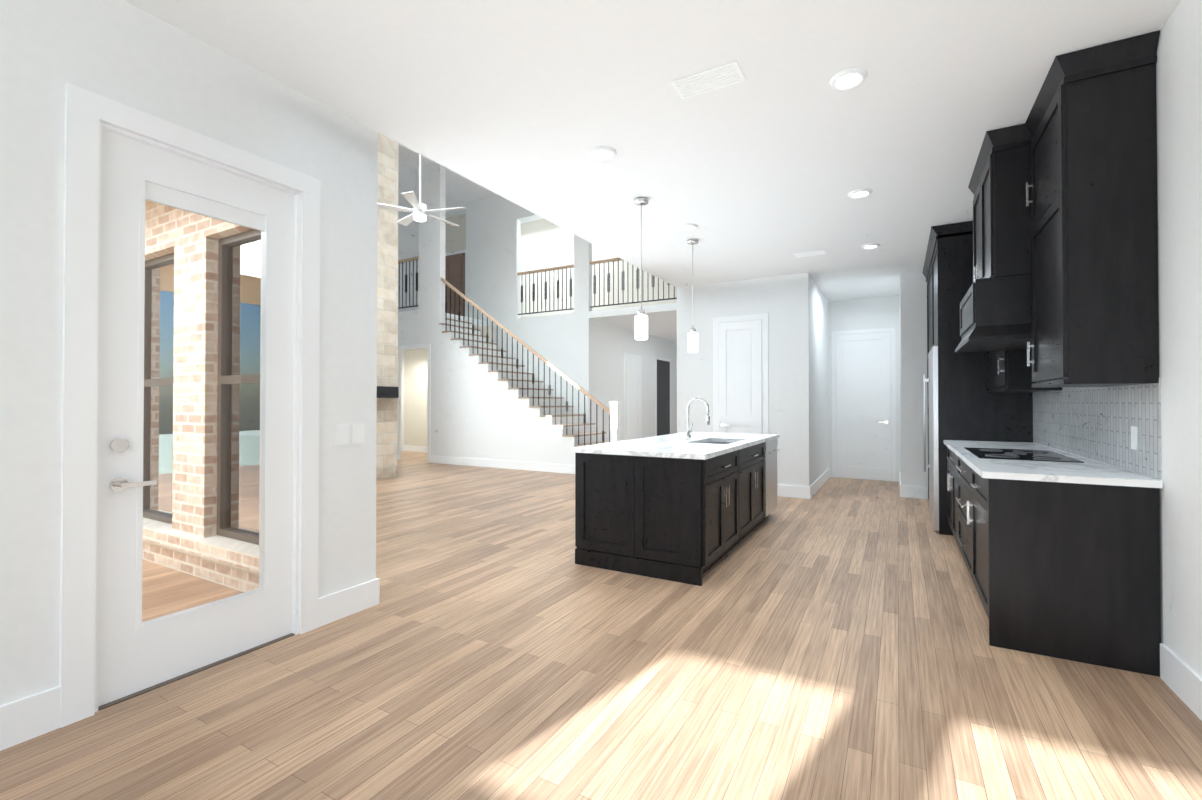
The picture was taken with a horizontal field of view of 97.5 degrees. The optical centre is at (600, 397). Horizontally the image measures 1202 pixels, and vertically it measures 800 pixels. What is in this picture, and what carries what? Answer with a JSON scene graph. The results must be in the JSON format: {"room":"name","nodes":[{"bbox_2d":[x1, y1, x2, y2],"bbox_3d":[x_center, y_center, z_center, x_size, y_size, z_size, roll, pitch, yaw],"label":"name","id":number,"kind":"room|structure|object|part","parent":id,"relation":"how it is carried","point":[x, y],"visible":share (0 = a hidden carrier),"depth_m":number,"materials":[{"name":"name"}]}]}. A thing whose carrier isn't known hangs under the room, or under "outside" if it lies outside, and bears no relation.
{"room":"kitchen","nodes":[
{"label":"kitchen","id":0,"kind":"room"},
{"bbox_2d":[142,203,258,591],"bbox_3d":[-2.793,-0.252,1.416,0.150,3.500,4.080,0,-1,29],"label":"brick wall","id":1,"kind":"structure","parent":0,"point":[201,403],"depth_m":2.61,"materials":[{"name":"beige brick"}]},
{"bbox_2d":[145,200,154,205],"bbox_3d":[-6.137,-1.674,1.809,6.050,0.150,6.760,0,-1,29],"label":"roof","id":2,"kind":"structure","parent":1,"relation":"attached to","point":[146,202],"depth_m":4.26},
{"bbox_2d":[143,253,173,523],"bbox_3d":[-3.627,-0.074,4.397,0.844,2.194,0.080,0,-1,29],"label":"window","id":3,"kind":"structure","parent":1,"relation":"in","point":[167,386],"depth_m":4.45,"materials":[{"name":"clear glass"}]},
{"bbox_2d":[217,229,260,544],"bbox_3d":[-2.482,-0.080,3.753,0.794,2.194,0.080,0,-1,29],"label":"window","id":4,"kind":"structure","parent":1,"relation":"in","point":[244,507],"depth_m":3.83,"materials":[{"name":"clear glass"}]},
{"bbox_2d":[404,326,493,445],"bbox_3d":[-3.885,-0.139,13.259,2.930,3.100,0.150,0,-1,29],"label":"wall","id":5,"kind":"structure","parent":0,"point":[415,361],"depth_m":13.68,"materials":[{"name":"paint"}]},
{"bbox_2d":[404,445,450,456],"bbox_3d":[-3.926,1.330,13.172,2.930,0.160,0.016,0,-1,29],"label":"baseboard","id":6,"kind":"structure","parent":5,"relation":"attached to","point":[410,448],"depth_m":13.66,"materials":[{"name":"white wood"}]},
{"bbox_2d":[445,214,465,252],"bbox_3d":[-3.884,-3.428,14.495,1.750,3.100,0.150,0,-1,29],"label":"wall","id":7,"kind":"structure","parent":0,"point":[455,236],"depth_m":14.48,"materials":[{"name":"paint"}]},
{"bbox_2d":[445,253,464,316],"bbox_3d":[-3.996,-2.901,14.444,0.720,2.034,0.030,0,-1,29],"label":"door","id":8,"kind":"structure","parent":7,"relation":"in","point":[455,270],"depth_m":14.43,"materials":[{"name":"brown wood"}]},
{"bbox_2d":[445,250,465,316],"bbox_3d":[-3.990,-2.938,14.454,0.880,2.120,0.016,0,-1,29],"label":"door frame","id":9,"kind":"structure","parent":7,"relation":"attached to","point":[456,252],"depth_m":14.27,"materials":[{"name":"white wood"}]},
{"bbox_2d":[398,143,543,223],"bbox_3d":[-2.765,-5.099,9.669,8.750,0.150,10.190,0,-1,29],"label":"ceiling","id":10,"kind":"structure","parent":0,"point":[461,191],"depth_m":12.49,"materials":[{"name":"paint"}]},
{"bbox_2d":[377,154,466,225],"bbox_3d":[-2.441,-3.721,7.219,1.298,2.647,1.241,0,-1,29],"label":"ceiling fan","id":11,"kind":"object","parent":10,"relation":"hanging from","point":[419,210],"visible":0.71,"depth_m":7.10,"materials":[{"name":"white"}]},
{"bbox_2d":[445,311,676,341],"bbox_3d":[-0.254,-1.806,14.100,8.450,0.150,7.950,0,-1,29],"label":"ceiling","id":12,"kind":"structure","parent":0,"point":[662,325],"depth_m":12.47,"materials":[{"name":"paint"}]},
{"bbox_2d":[520,219,676,317],"bbox_3d":[0.590,-3.437,13.525,6.700,3.100,0.150,0,-1,29],"label":"wall","id":13,"kind":"structure","parent":0,"point":[544,243],"depth_m":14.35,"materials":[{"name":"paint"}]},
{"bbox_2d":[0,451,1201,799],"bbox_3d":[-1.058,1.416,8.583,12.730,0.100,18.300,0,-1,29],"label":"floor","id":14,"kind":"structure","parent":0,"point":[828,639],"depth_m":2.35,"materials":[{"name":"brown wood"}]},
{"bbox_2d":[98,633,294,710],"bbox_3d":[-1.941,1.306,2.580,0.118,0.005,0.820,0,-1,29],"label":"patio door threshold sill","id":15,"kind":"structure","parent":14,"relation":"on","point":[122,699],"depth_m":2.49,"materials":[{"name":"wood"}]},
{"bbox_2d":[376,133,398,478],"bbox_3d":[-4.360,-1.833,8.636,0.848,6.400,1.800,0,-1,29],"label":"stone fireplace column","id":16,"kind":"structure","parent":14,"relation":"on","point":[387,323],"depth_m":9.02,"materials":[{"name":"stone"}]},
{"bbox_2d":[377,386,398,397],"bbox_3d":[-3.832,-0.090,8.506,0.177,0.190,1.220,0,-1,29],"label":"mantel","id":17,"kind":"object","parent":16,"relation":"attached to","point":[387,392],"visible":0.36,"depth_m":8.80,"materials":[{"name":"black"}]},
{"bbox_2d":[439,319,604,464],"bbox_3d":[-1.493,-0.161,10.765,4.554,3.096,1.250,0,-1,29],"label":"steps","id":18,"kind":"structure","parent":14,"relation":"on","point":[485,413],"depth_m":10.52,"materials":[{"name":"paint"}]},
{"bbox_2d":[439,318,608,446],"bbox_3d":[-1.512,-0.249,10.706,4.579,2.983,1.167,0,-1,29],"label":"stair treads","id":19,"kind":"object","parent":18,"relation":"on","point":[576,434],"visible":0.38,"depth_m":10.50,"materials":[{"name":"brown wood"}]},
{"bbox_2d":[441,278,621,444],"bbox_3d":[-1.530,-0.584,10.130,4.241,3.929,0.160,0,-1,29],"label":"stair railing","id":20,"kind":"object","parent":19,"relation":"on","point":[613,411],"visible":0.85,"depth_m":9.92,"materials":[{"name":"grey metal"}]},
{"bbox_2d":[571,437,779,585],"bbox_3d":[0.914,0.890,5.086,1.120,0.885,2.650,0,-1,29],"label":"kitchen island","id":21,"kind":"object","parent":14,"relation":"on","point":[689,507],"depth_m":3.99,"materials":[{"name":"black wood"}]},
{"bbox_2d":[575,433,778,456],"bbox_3d":[0.898,0.430,5.105,1.109,0.035,2.670,0,-1,29],"label":"island countertop","id":22,"kind":"structure","parent":21,"relation":"on","point":[676,444],"depth_m":4.55,"materials":[{"name":"white stone"}]},
{"bbox_2d":[685,397,709,439],"bbox_3d":[0.948,0.207,5.122,0.245,0.413,0.109,0,-1,29],"label":"faucet","id":23,"kind":"object","parent":22,"relation":"on","point":[687,436],"depth_m":5.12,"materials":[{"name":"silver metal"}]},
{"bbox_2d":[705,441,732,443],"bbox_3d":[1.108,0.560,4.997,0.394,0.224,0.724,0,-1,29],"label":"sink","id":24,"kind":"object","parent":22,"relation":"in","point":[713,442],"depth_m":5.34,"materials":[{"name":"silver metal"}]},
{"bbox_2d":[764,438,779,516],"bbox_3d":[1.833,0.843,5.636,0.056,0.770,0.600,0,-1,29],"label":"dishwasher","id":25,"kind":"object","parent":21,"relation":"in","point":[770,446],"depth_m":5.58,"materials":[{"name":"silver metal"}]},
{"bbox_2d":[926,345,961,535],"bbox_3d":[3.613,0.417,5.545,0.239,1.840,0.929,0,-1,29],"label":"refrigerator","id":26,"kind":"object","parent":14,"relation":"on","point":[944,366],"depth_m":5.13,"materials":[{"name":"silver metal"}]},
{"bbox_2d":[962,352,1032,441],"bbox_3d":[4.215,0.415,5.834,0.526,1.850,2.105,0,-1,29],"label":"panel","id":27,"kind":"object","parent":14,"relation":"on","point":[963,404],"depth_m":4.96,"materials":[{"name":"black wood"}]},
{"bbox_2d":[944,440,1161,676],"bbox_3d":[2.964,0.855,3.777,0.686,0.930,2.680,0,-1,29],"label":"base cabinet","id":28,"kind":"object","parent":14,"relation":"on","point":[1059,551],"visible":1,"depth_m":2.65,"materials":[{"name":"black wood"}]},
{"bbox_2d":[944,440,1161,487],"bbox_3d":[2.966,0.418,3.781,0.682,0.035,2.680,0,-1,29],"label":"countertop","id":29,"kind":"structure","parent":28,"relation":"on","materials":[{"name":"white stone"}]},
{"bbox_2d":[964,447,1083,462],"bbox_3d":[2.897,0.394,3.682,0.520,0.010,0.880,0,-1,29],"label":"cooktop","id":30,"kind":"object","parent":29,"relation":"in","point":[977,453],"depth_m":3.55,"materials":[{"name":"black glass"}]},
{"bbox_2d":[0,0,1201,705],"bbox_3d":[-1.058,-1.834,8.614,12.730,6.400,18.300,0,-1,29],"label":"wall","id":31,"kind":"structure","parent":0,"point":[128,54],"depth_m":2.70,"materials":[{"name":"white paint"}]},
{"bbox_2d":[0,686,60,750],"bbox_3d":[-2.829,1.213,0.864,0.016,0.160,2.805,0,-1,29],"label":"baseboard","id":32,"kind":"structure","parent":31,"relation":"attached to","point":[30,717],"depth_m":2.01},
{"bbox_2d":[59,83,320,727],"bbox_3d":[-1.944,0.029,2.594,0.171,2.560,1.060,0,-1,29],"label":"door frame","id":33,"kind":"structure","parent":31,"relation":"attached to","point":[86,112],"depth_m":2.17,"materials":[{"name":"white wood"}]},
{"bbox_2d":[98,130,294,706],"bbox_3d":[-1.904,0.085,2.571,0.121,2.436,0.830,0,-1,29],"label":"patio door","id":34,"kind":"structure","parent":33,"relation":"in","point":[136,654],"depth_m":2.44,"materials":[{"name":"white glass"}]},
{"bbox_3d":[-2.033,0.291,2.292,0.072,0.230,0.139,0,-1,29],"label":"lever","id":35,"kind":"part","parent":34,"relation":"part of","materials":[{"name":"silver metal"}]},
{"bbox_3d":[-1.935,0.024,2.589,0.006,2.026,0.556,0,-1,29],"label":"glass","id":36,"kind":"part","parent":34,"relation":"part of","materials":[{"name":"clear glass"}]},
{"bbox_2d":[336,425,348,444],"bbox_3d":[-1.549,0.224,3.156,0.006,0.120,0.080,0,-1,29],"label":"switch plate","id":37,"kind":"object","parent":31,"relation":"attached to","point":[342,434],"depth_m":3.15,"materials":[{"name":"white plastic"}]},
{"bbox_2d":[318,579,375,626],"bbox_3d":[-1.540,1.235,3.174,0.036,0.160,0.365,0,-1,29],"label":"baseboard","id":38,"kind":"structure","parent":31,"relation":"attached to","point":[335,606],"depth_m":3.16,"materials":[{"name":"white wood"}]},
{"bbox_2d":[353,424,364,443],"bbox_3d":[-1.495,0.225,3.252,0.006,0.120,0.080,0,-1,29],"label":"switch plate","id":39,"kind":"object","parent":31,"relation":"attached to","point":[358,429],"depth_m":3.25,"materials":[{"name":"white plastic"}]},
{"bbox_2d":[376,578,379,604],"bbox_3d":[-3.842,1.249,4.721,5.566,0.160,0.016,0,-1,29],"label":"baseboard","id":40,"kind":"structure","parent":31,"relation":"attached to","point":[377,579],"depth_m":3.36,"materials":[{"name":"white wood"}]},
{"bbox_2d":[398,256,418,308],"bbox_3d":[-4.936,-2.533,12.077,2.274,1.085,0.064,0,-1,29],"label":"landing railing","id":41,"kind":"object","parent":31,"relation":"attached to","point":[413,259],"visible":0.21,"depth_m":11.69,"materials":[{"name":"grey metal"}]},
{"bbox_2d":[398,344,430,462],"bbox_3d":[-4.155,0.124,11.533,1.170,2.540,0.018,0,-1,29],"label":"trim","id":42,"kind":"structure","parent":31,"relation":"attached to","point":[428,346],"depth_m":11.26,"materials":[{"name":"white wood"}]},
{"bbox_2d":[430,455,574,473],"bbox_3d":[-1.732,1.301,10.159,4.370,0.160,0.016,0,-1,29],"label":"baseboard","id":43,"kind":"structure","parent":31,"relation":"attached to","point":[532,466],"depth_m":10.22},
{"bbox_2d":[517,264,573,314],"bbox_3d":[-1.293,-2.496,12.321,1.624,1.015,0.064,0,-1,29],"label":"gallery railing","id":44,"kind":"object","parent":31,"relation":"attached to","point":[545,271],"visible":0.94,"depth_m":12.31,"materials":[{"name":"grey metal"}]},
{"bbox_2d":[589,257,676,307],"bbox_3d":[1.086,-2.509,10.982,3.044,1.015,0.064,0,-1,29],"label":"gallery railing","id":45,"kind":"object","parent":31,"relation":"attached to","point":[618,259],"visible":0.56,"depth_m":11.38,"materials":[{"name":"grey metal"}]},
{"bbox_2d":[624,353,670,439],"bbox_3d":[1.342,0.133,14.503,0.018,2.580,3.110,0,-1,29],"label":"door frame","id":46,"kind":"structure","parent":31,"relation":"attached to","point":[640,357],"depth_m":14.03,"materials":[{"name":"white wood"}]},
{"bbox_2d":[626,357,640,439],"bbox_3d":[0.838,0.196,13.586,0.030,2.424,0.840,0,-1,29],"label":"door","id":47,"kind":"structure","parent":46,"relation":"in","point":[633,398],"depth_m":13.57,"materials":[{"name":"white wood"}]},
{"bbox_2d":[713,313,768,433],"bbox_3d":[1.973,0.098,7.476,0.780,2.515,0.018,0,-1,29],"label":"door frame","id":48,"kind":"structure","parent":31,"relation":"attached to","point":[763,317],"depth_m":7.43,"materials":[{"name":"white wood"}]},
{"bbox_2d":[718,320,761,433],"bbox_3d":[1.955,0.137,7.444,0.610,2.424,0.084,0,-1,29],"label":"pantry door","id":49,"kind":"structure","parent":48,"relation":"attached to","point":[739,376],"depth_m":7.46,"materials":[{"name":"white wood"}]},
{"bbox_2d":[777,484,807,498],"bbox_3d":[2.544,1.272,7.145,0.460,0.160,0.016,0,-1,29],"label":"baseboard","id":50,"kind":"structure","parent":31,"relation":"attached to","point":[792,491],"depth_m":7.11,"materials":[{"name":"white wood"}]},
{"bbox_2d":[808,468,829,498],"bbox_3d":[3.349,1.281,8.028,0.016,0.160,2.346,0,-1,29],"label":"baseboard","id":51,"kind":"structure","parent":31,"relation":"attached to","point":[814,487],"depth_m":7.73,"materials":[{"name":"white wood"}]},
{"bbox_2d":[832,328,895,481],"bbox_3d":[4.375,0.118,8.798,0.950,2.500,0.018,0,-1,29],"label":"door frame","id":52,"kind":"structure","parent":31,"relation":"attached to","point":[893,390],"depth_m":8.73,"materials":[{"name":"white wood"}]},
{"bbox_2d":[836,332,890,480],"bbox_3d":[4.357,0.150,8.765,0.810,2.424,0.084,0,-1,29],"label":"hall door","id":53,"kind":"structure","parent":52,"relation":"attached to","point":[863,390],"depth_m":8.78,"materials":[{"name":"white wood"}]},
{"bbox_2d":[900,472,903,496],"bbox_3d":[4.452,1.279,7.838,0.016,0.160,1.596,0,-1,29],"label":"baseboard","id":54,"kind":"structure","parent":31,"relation":"attached to","point":[901,486],"depth_m":7.14,"materials":[{"name":"white wood"}]},
{"bbox_2d":[904,485,926,498],"bbox_3d":[4.206,1.272,7.070,0.290,0.160,0.016,0,-1,29],"label":"baseboard","id":55,"kind":"structure","parent":31,"relation":"attached to","point":[919,492],"depth_m":7.06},
{"bbox_2d":[960,266,1026,341],"bbox_3d":[2.930,-0.651,3.674,0.638,0.381,0.880,0,-1,29],"label":"range hood","id":56,"kind":"object","parent":31,"relation":"attached to","point":[992,309],"depth_m":3.39,"materials":[{"name":"black wood"}]},
{"bbox_2d":[971,118,1030,277],"bbox_3d":[2.953,-1.234,3.626,0.546,0.926,0.990,0,-1,29],"label":"upper cabinet","id":57,"kind":"object","parent":31,"relation":"attached to","point":[1001,180],"depth_m":3.35,"materials":[{"name":"black wood"}]},
{"bbox_2d":[983,338,1066,389],"bbox_3d":[3.528,-0.881,4.441,0.346,1.616,0.960,0,-1,29],"label":"upper cabinet","id":58,"kind":"object","parent":31,"relation":"attached to","point":[1006,361],"depth_m":4.07,"materials":[{"name":"black wood"}]},
{"bbox_2d":[1027,30,1159,385],"bbox_3d":[2.652,-0.896,2.886,0.346,1.616,0.720,0,-1,29],"label":"upper cabinet","id":59,"kind":"object","parent":31,"relation":"attached to","point":[1062,291],"depth_m":2.59,"materials":[{"name":"black wood"}]},
{"bbox_2d":[1033,378,1161,479],"bbox_3d":[3.277,0.158,3.631,0.006,0.478,2.660,0,-1,29],"label":"tile backsplash","id":60,"kind":"structure","parent":31,"relation":"attached to","point":[1095,423],"depth_m":3.12,"materials":[{"name":"white tile"}]},
{"bbox_2d":[1131,426,1137,449],"bbox_3d":[2.761,0.210,2.727,0.005,0.120,0.080,0,-1,29],"label":"electrical outlet plate","id":61,"kind":"object","parent":60,"relation":"attached to","point":[1134,437],"visible":0.86,"depth_m":2.70,"materials":[{"name":"white plastic"}]},
{"bbox_2d":[1160,643,1201,720],"bbox_3d":[1.277,1.205,0.076,0.016,0.160,5.460,0,-1,29],"label":"baseboard","id":62,"kind":"structure","parent":31,"relation":"attached to","point":[1181,678],"depth_m":2.27,"materials":[{"name":"white wood"}]},
{"bbox_2d":[124,0,1181,301],"bbox_3d":[1.182,-1.839,3.825,4.130,0.280,12.150,0,-1,29],"label":"ceiling","id":63,"kind":"structure","parent":0,"point":[774,160],"depth_m":3.03,"materials":[{"name":"paint"}]},
{"bbox_2d":[590,146,616,160],"bbox_3d":[0.016,-1.697,3.659,0.185,0.031,0.185,0,-1,20],"label":"recessed light","id":64,"kind":"object","parent":63,"relation":"in","point":[602,153],"depth_m":3.65,"materials":[{"name":"white plastic"}]},
{"bbox_3d":[0.016,-1.697,3.659,0.108,0.004,0.108,0,-1,17],"label":"recessed ceiling light","id":65,"kind":"part","parent":64,"relation":"part of","materials":[{"name":"white plastic"}]},
{"bbox_2d":[634,197,647,339],"bbox_3d":[0.344,-1.091,4.502,0.120,1.197,0.120,0,-1,29],"label":"pendant light","id":66,"kind":"object","parent":63,"relation":"hanging from","point":[641,325],"visible":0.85,"depth_m":4.46,"materials":[{"name":"white glass"}]},
{"bbox_3d":[0.344,-0.595,4.497,0.110,0.205,0.110,0,-1,29],"label":"lamp shade","id":67,"kind":"part","parent":66,"relation":"part of","materials":[{"name":"white glass"}]},
{"bbox_2d":[679,223,697,230],"bbox_3d":[0.862,-1.682,5.203,0.185,0.031,0.185,0,-1,8],"label":"recessed light","id":68,"kind":"object","parent":63,"relation":"in","point":[694,226],"depth_m":5.17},
{"bbox_2d":[687,239,697,352],"bbox_3d":[0.982,-1.081,5.634,0.120,1.197,0.120,0,-1,29],"label":"pendant light","id":69,"kind":"object","parent":63,"relation":"hanging from","point":[692,341],"visible":0.94,"depth_m":5.60,"materials":[{"name":"white glass"}]},
{"bbox_3d":[0.982,-0.585,5.630,0.110,0.205,0.110,0,-1,29],"label":"lamp shade","id":70,"kind":"part","parent":69,"relation":"part of","materials":[{"name":"white glass"}]},
{"bbox_2d":[670,60,745,98],"bbox_3d":[0.576,-1.702,2.839,0.360,0.011,0.180,0,-1,29],"label":"ceiling vent","id":71,"kind":"object","parent":63,"relation":"in","point":[718,77],"depth_m":2.83,"materials":[{"name":"white metal"}]},
{"bbox_2d":[793,249,828,257],"bbox_3d":[2.448,-1.671,6.146,0.360,0.011,0.180,0,-1,29],"label":"ceiling vent","id":72,"kind":"object","parent":63,"relation":"in","point":[821,252],"depth_m":6.12,"materials":[{"name":"white metal"}]},
{"bbox_2d":[829,67,866,90],"bbox_3d":[1.323,-1.705,2.821,0.185,0.031,0.185,0,-1,20],"label":"recessed light","id":73,"kind":"object","parent":63,"relation":"in","point":[835,85],"depth_m":2.81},
{"bbox_3d":[1.323,-1.705,2.820,0.108,0.004,0.108,0,-1,17],"label":"recessed ceiling light","id":74,"kind":"part","parent":73,"relation":"part of","materials":[{"name":"white plastic"}]},
{"bbox_2d":[848,188,872,198],"bbox_3d":[2.146,-1.690,4.365,0.185,0.031,0.185,0,-1,-10],"label":"recessed light","id":75,"kind":"object","parent":63,"relation":"in","point":[859,193],"depth_m":4.36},
{"bbox_3d":[2.146,-1.690,4.365,0.108,0.004,0.108,0,-1,17],"label":"recessed ceiling light","id":76,"kind":"part","parent":75,"relation":"part of","materials":[{"name":"white plastic"}]},
{"bbox_2d":[861,243,879,249],"bbox_3d":[2.988,-1.676,5.842,0.185,0.031,0.185,0,-1,5],"label":"recessed light","id":77,"kind":"object","parent":63,"relation":"in","point":[876,245],"depth_m":5.80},
{"bbox_2d":[657,360,669,435],"bbox_3d":[1.815,0.181,15.355,0.005,2.500,1.000,0,-1,29],"label":"door","id":78,"kind":"structure","parent":0,"point":[663,397],"depth_m":15.36,"materials":[{"name":"black"}]},
{"bbox_2d":[926,261,929,348],"bbox_3d":[4.350,-1.089,6.292,0.726,1.166,1.199,0,-1,29],"label":"upper cabinet","id":79,"kind":"object","parent":0,"relation":"attached to","point":[927,262],"depth_m":6.84,"materials":[{"name":"black wood"}]},
{"bbox_2d":[930,221,972,344],"bbox_3d":[3.873,-1.097,5.445,0.726,1.166,1.005,0,-1,29],"label":"upper cabinet","id":80,"kind":"object","parent":0,"relation":"attached to","point":[951,250],"depth_m":5.11,"materials":[{"name":"black wood"}]}
]}

